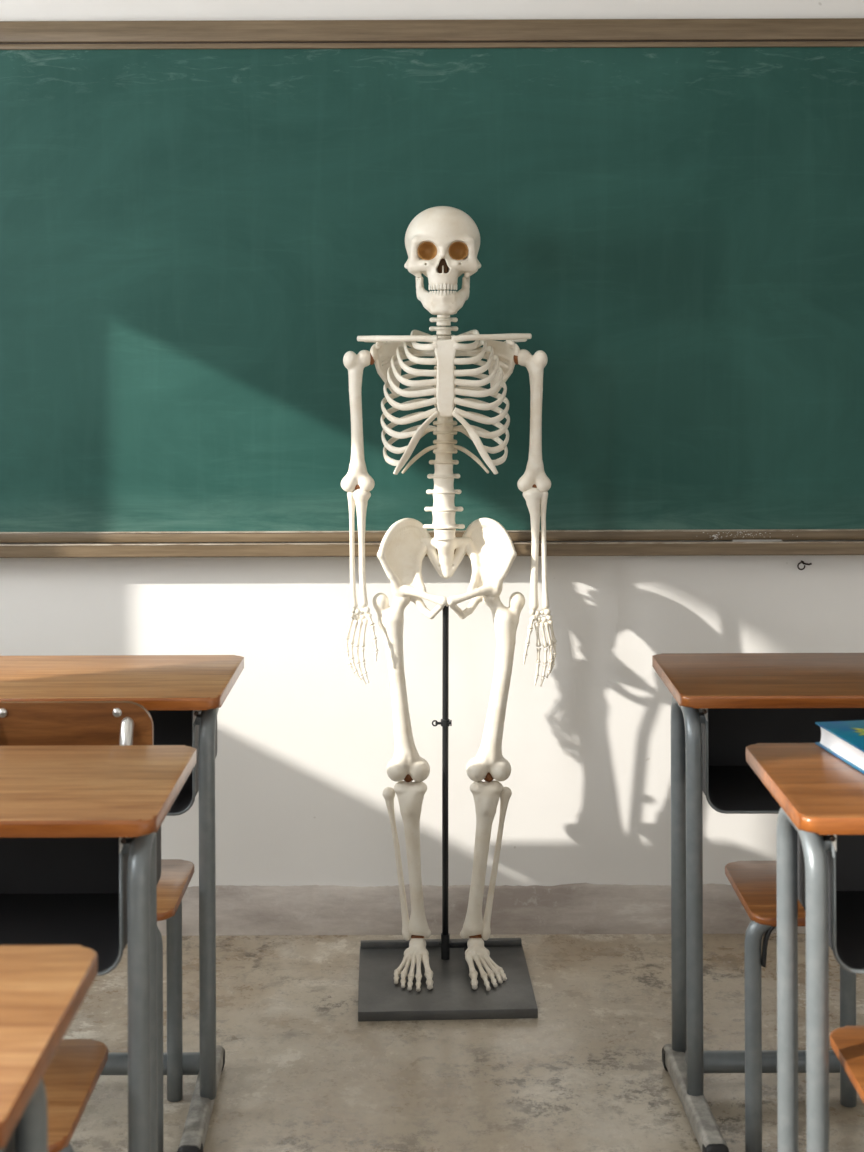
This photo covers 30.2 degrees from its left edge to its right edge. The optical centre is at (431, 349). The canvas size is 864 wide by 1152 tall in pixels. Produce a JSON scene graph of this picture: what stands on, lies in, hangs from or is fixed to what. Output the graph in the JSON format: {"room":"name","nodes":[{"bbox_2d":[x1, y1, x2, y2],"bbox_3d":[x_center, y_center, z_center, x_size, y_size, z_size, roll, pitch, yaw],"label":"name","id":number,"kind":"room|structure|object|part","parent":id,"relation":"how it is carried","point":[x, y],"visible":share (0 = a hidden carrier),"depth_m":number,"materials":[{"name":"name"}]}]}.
{"room":"science classroom","nodes":[
{"label":"science classroom","id":0,"kind":"room"},
{"bbox_2d":[0,0,863,886],"bbox_3d":[0.200,-0.021,3.865,5.100,2.800,0.150,0,0,0],"label":"wall","id":1,"kind":"structure","parent":0,"point":[305,747],"depth_m":3.79,"materials":[{"name":"white paint"}]},
{"bbox_2d":[0,18,863,557],"bbox_3d":[-0.001,-0.148,3.751,3.360,1.256,0.074,0,0,0],"label":"chalkboard","id":2,"kind":"object","parent":1,"relation":"attached to","point":[200,221],"visible":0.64,"depth_m":3.77,"materials":[{"name":"green"}]},
{"bbox_3d":[0.002,0.439,3.774,3.240,0.023,0.028,0,0,0],"label":"frame rail","id":3,"kind":"part","parent":2,"relation":"part of","materials":[{"name":"brown wood"}]},
{"bbox_3d":[-0.003,-0.743,3.772,3.360,0.066,0.032,0,0,0],"label":"frame rail","id":4,"kind":"part","parent":2,"relation":"part of","materials":[{"name":"brown wood"}]},
{"bbox_2d":[0,541,863,557],"bbox_3d":[0.002,0.464,3.751,3.360,0.032,0.074,0,0,0],"label":"chalk tray","id":5,"kind":"object","parent":2,"relation":"on","point":[752,547],"depth_m":3.72,"materials":[{"name":"wood"}]},
{"bbox_2d":[703,531,797,539],"bbox_3d":[0.742,0.442,3.745,0.242,0.035,0.031,0,0,0],"label":"crumbs","id":6,"kind":"object","parent":2,"relation":"on","point":[740,531],"visible":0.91,"depth_m":3.76,"materials":[{"name":"white"}]},
{"bbox_2d":[732,539,781,541],"bbox_3d":[0.759,0.450,3.736,0.115,0.016,0.015,0,0,0],"label":"chalk","id":7,"kind":"object","parent":2,"relation":"on","point":[766,539],"visible":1,"depth_m":3.73,"materials":[{"name":"grey"}]},
{"bbox_2d":[157,883,805,935],"bbox_3d":[0.205,1.321,3.783,4.800,0.117,0.014,0,0,0],"label":"baseboard","id":8,"kind":"structure","parent":1,"relation":"attached to","point":[575,908],"depth_m":3.78,"materials":[{"name":"grey concrete"}]},
{"bbox_2d":[797,560,811,569],"bbox_3d":[0.877,0.508,3.778,0.034,0.021,0.024,0,0,0],"label":"wall hook","id":9,"kind":"object","parent":1,"relation":"attached to","point":[802,562],"visible":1,"depth_m":3.77,"materials":[{"name":"grey metal"}]},
{"bbox_2d":[63,933,863,1151],"bbox_3d":[0.205,1.429,0.970,5.100,0.100,5.940,0,0,0],"label":"floor","id":10,"kind":"structure","parent":0,"point":[301,1072],"depth_m":3.11,"materials":[{"name":"concrete"}]},
{"bbox_2d":[0,945,97,1151],"bbox_3d":[-0.651,1.000,1.381,0.627,0.764,0.558,0,0,0],"label":"school desk","id":11,"kind":"object","parent":10,"relation":"on","point":[43,988],"visible":1,"depth_m":1.48,"materials":[{"name":"brown wood"}]},
{"bbox_3d":[-0.368,0.991,1.437,0.030,0.701,0.106,0,0,0],"label":"leg","id":12,"kind":"part","parent":11,"relation":"part of","materials":[{"name":"grey paint"}]},
{"bbox_2d":[42,1039,107,1151],"bbox_3d":[-0.606,1.166,2.060,0.335,0.428,0.300,0,0,0],"label":"chair","id":13,"kind":"object","parent":10,"relation":"on","point":[70,1078],"visible":0.43,"depth_m":2.08,"materials":[{"name":"brown wood"}]},
{"bbox_3d":[-0.476,1.173,1.985,0.074,0.412,0.029,0,0,0],"label":"leg","id":14,"kind":"part","parent":13,"relation":"part of","materials":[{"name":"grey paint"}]},
{"bbox_2d":[0,701,193,1151],"bbox_3d":[-0.615,0.982,2.802,0.350,0.797,0.376,0,0,0],"label":"chair","id":15,"kind":"object","parent":10,"relation":"on","point":[22,723],"visible":0.38,"depth_m":2.65,"materials":[{"name":"brown wood"}]},
{"bbox_3d":[-0.616,0.655,2.656,0.304,0.144,0.021,0,0,0],"label":"backrest","id":16,"kind":"part","parent":15,"relation":"part of","materials":[{"name":"brown wood"}]},
{"bbox_3d":[-0.503,0.799,2.697,0.022,0.385,0.166,0,0,0],"label":"post","id":17,"kind":"part","parent":15,"relation":"part of","materials":[{"name":"silver metal"}]},
{"bbox_3d":[-0.498,1.173,2.740,0.074,0.412,0.029,0,0,0],"label":"leg","id":18,"kind":"part","parent":15,"relation":"part of","materials":[{"name":"grey paint"}]},
{"bbox_3d":[-0.498,1.173,2.950,0.074,0.412,0.029,0,0,0],"label":"leg","id":19,"kind":"part","parent":15,"relation":"part of","materials":[{"name":"grey paint"}]},
{"bbox_3d":[-0.615,0.959,2.845,0.350,0.014,0.290,0,0,0],"label":"seat","id":20,"kind":"part","parent":15,"relation":"part of","materials":[{"name":"brown wood"}]},
{"bbox_2d":[0,745,196,1151],"bbox_3d":[-0.673,1.000,2.221,0.620,0.764,0.558,0,0,0],"label":"school desk","id":21,"kind":"object","parent":10,"relation":"on","point":[80,825],"visible":0.99,"depth_m":2.30,"materials":[{"name":"brown wood"}]},
{"bbox_2d":[0,826,160,975],"bbox_3d":[-0.674,0.741,2.300,0.522,0.199,0.320,0,0,0],"label":"tray","id":22,"kind":"object","parent":21,"relation":"on","point":[54,890],"depth_m":2.42,"materials":[{"name":"grey paint"}]},
{"bbox_3d":[-0.392,0.991,2.174,0.036,0.701,0.109,0,0,-7],"label":"leg","id":23,"kind":"part","parent":21,"relation":"part of","materials":[{"name":"grey paint"}]},
{"bbox_3d":[-0.411,0.991,2.275,0.036,0.701,0.109,0,0,-7],"label":"leg","id":24,"kind":"part","parent":21,"relation":"part of","materials":[{"name":"grey paint"}]},
{"bbox_2d":[0,655,243,1151],"bbox_3d":[-0.686,1.000,2.961,0.620,0.764,0.558,0,0,0],"label":"school desk","id":25,"kind":"object","parent":10,"relation":"on","point":[183,696],"visible":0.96,"depth_m":2.92,"materials":[{"name":"brown wood"}]},
{"bbox_2d":[147,710,216,815],"bbox_3d":[-0.687,0.741,3.040,0.522,0.199,0.320,0,0,0],"label":"tray","id":26,"kind":"object","parent":25,"relation":"on","point":[171,727],"depth_m":3.19,"materials":[{"name":"grey paint"}]},
{"bbox_3d":[-0.413,1.355,2.882,0.038,0.037,0.386,0,0,-1],"label":"foot rail","id":27,"kind":"part","parent":25,"relation":"part of","materials":[{"name":"metal"}]},
{"bbox_3d":[-0.405,0.991,2.914,0.037,0.701,0.109,0,0,-8],"label":"leg","id":28,"kind":"part","parent":25,"relation":"part of","materials":[{"name":"grey paint"}]},
{"bbox_2d":[341,206,556,1020],"bbox_3d":[0.040,0.530,3.487,0.492,1.699,0.399,0,0,0],"label":"model","id":29,"kind":"object","parent":10,"relation":"on","point":[480,976],"visible":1,"depth_m":3.54},
{"bbox_2d":[439,933,451,959],"bbox_3d":[0.030,1.332,3.575,0.028,0.054,0.020,0,0,0],"label":"socket","id":30,"kind":"object","parent":29,"relation":"attached to","point":[445,942],"depth_m":3.57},
{"bbox_3d":[0.027,1.370,3.478,0.371,0.020,0.366,0,0,-2],"label":"plate","id":31,"kind":"part","parent":29,"relation":"part of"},
{"bbox_2d":[652,653,863,1151],"bbox_3d":[0.754,0.995,2.961,0.627,0.764,0.558,0,0,0],"label":"school desk","id":32,"kind":"object","parent":10,"relation":"on","point":[723,704],"visible":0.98,"depth_m":3.00,"materials":[{"name":"brown wood"}]},
{"bbox_3d":[0.471,0.988,3.017,0.030,0.701,0.106,0,0,0],"label":"leg","id":33,"kind":"part","parent":32,"relation":"part of","materials":[{"name":"grey paint"}]},
{"bbox_3d":[0.471,0.988,2.912,0.030,0.701,0.106,0,0,0],"label":"leg","id":34,"kind":"part","parent":32,"relation":"part of","materials":[{"name":"grey paint"}]},
{"bbox_3d":[0.471,1.352,2.882,0.038,0.037,0.387,0,0,-2],"label":"foot rail","id":35,"kind":"part","parent":32,"relation":"part of","materials":[{"name":"metal"}]},
{"bbox_2d":[699,708,863,813],"bbox_3d":[0.754,0.736,3.040,0.522,0.199,0.320,0,0,0],"label":"tray","id":36,"kind":"object","parent":32,"relation":"on","point":[729,785],"depth_m":3.20,"materials":[{"name":"grey paint"}]},
{"bbox_2d":[725,861,855,1151],"bbox_3d":[0.704,1.161,2.820,0.335,0.428,0.300,0,0,0],"label":"chair","id":37,"kind":"object","parent":10,"relation":"on","point":[754,883],"visible":0.51,"depth_m":2.74,"materials":[{"name":"brown wood"}]},
{"bbox_3d":[0.574,1.170,2.745,0.074,0.412,0.029,0,0,0],"label":"leg","id":38,"kind":"part","parent":37,"relation":"part of","materials":[{"name":"grey paint"}]},
{"bbox_3d":[0.703,0.955,2.820,0.330,0.014,0.300,0,0,0],"label":"seat","id":39,"kind":"part","parent":37,"relation":"part of","materials":[{"name":"brown wood"}]},
{"bbox_3d":[0.736,1.169,2.920,0.074,0.412,0.029,0,0,0],"label":"leg","id":40,"kind":"part","parent":37,"relation":"part of","materials":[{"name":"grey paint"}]},
{"bbox_2d":[746,743,863,1151],"bbox_3d":[0.797,0.995,2.221,0.627,0.764,0.558,0,0,0],"label":"school desk","id":41,"kind":"object","parent":10,"relation":"on","point":[820,796],"visible":1,"depth_m":2.28,"materials":[{"name":"brown wood"}]},
{"bbox_3d":[0.514,0.988,2.277,0.030,0.701,0.106,0,0,0],"label":"leg","id":42,"kind":"part","parent":41,"relation":"part of","materials":[{"name":"grey paint"}]},
{"bbox_3d":[0.514,0.988,2.172,0.030,0.701,0.106,0,0,0],"label":"leg","id":43,"kind":"part","parent":41,"relation":"part of","materials":[{"name":"grey paint"}]},
{"bbox_2d":[797,834,863,973],"bbox_3d":[0.797,0.735,2.300,0.522,0.199,0.320,0,0,0],"label":"tray","id":44,"kind":"object","parent":41,"relation":"on","point":[844,867],"depth_m":2.33,"materials":[{"name":"grey paint"}]},
{"bbox_2d":[815,720,863,773],"bbox_3d":[0.710,0.596,2.385,0.191,0.034,0.245,0,0,-9],"label":"book","id":45,"kind":"object","parent":41,"relation":"on","point":[844,740],"visible":1,"depth_m":2.42,"materials":[{"name":"blue paper"}]},
{"bbox_2d":[851,728,863,735],"bbox_3d":[0.668,0.579,2.425,0.066,0.001,0.069,0,0,-9],"label":"print","id":46,"kind":"object","parent":45,"relation":"on","point":[860,730],"depth_m":2.43},
{"bbox_2d":[830,1026,863,1102],"bbox_3d":[0.717,1.161,2.095,0.335,0.428,0.300,0,0,0],"label":"chair","id":47,"kind":"object","parent":10,"relation":"on","point":[847,1042],"visible":1,"depth_m":2.17,"materials":[{"name":"brown wood"}]}
]}

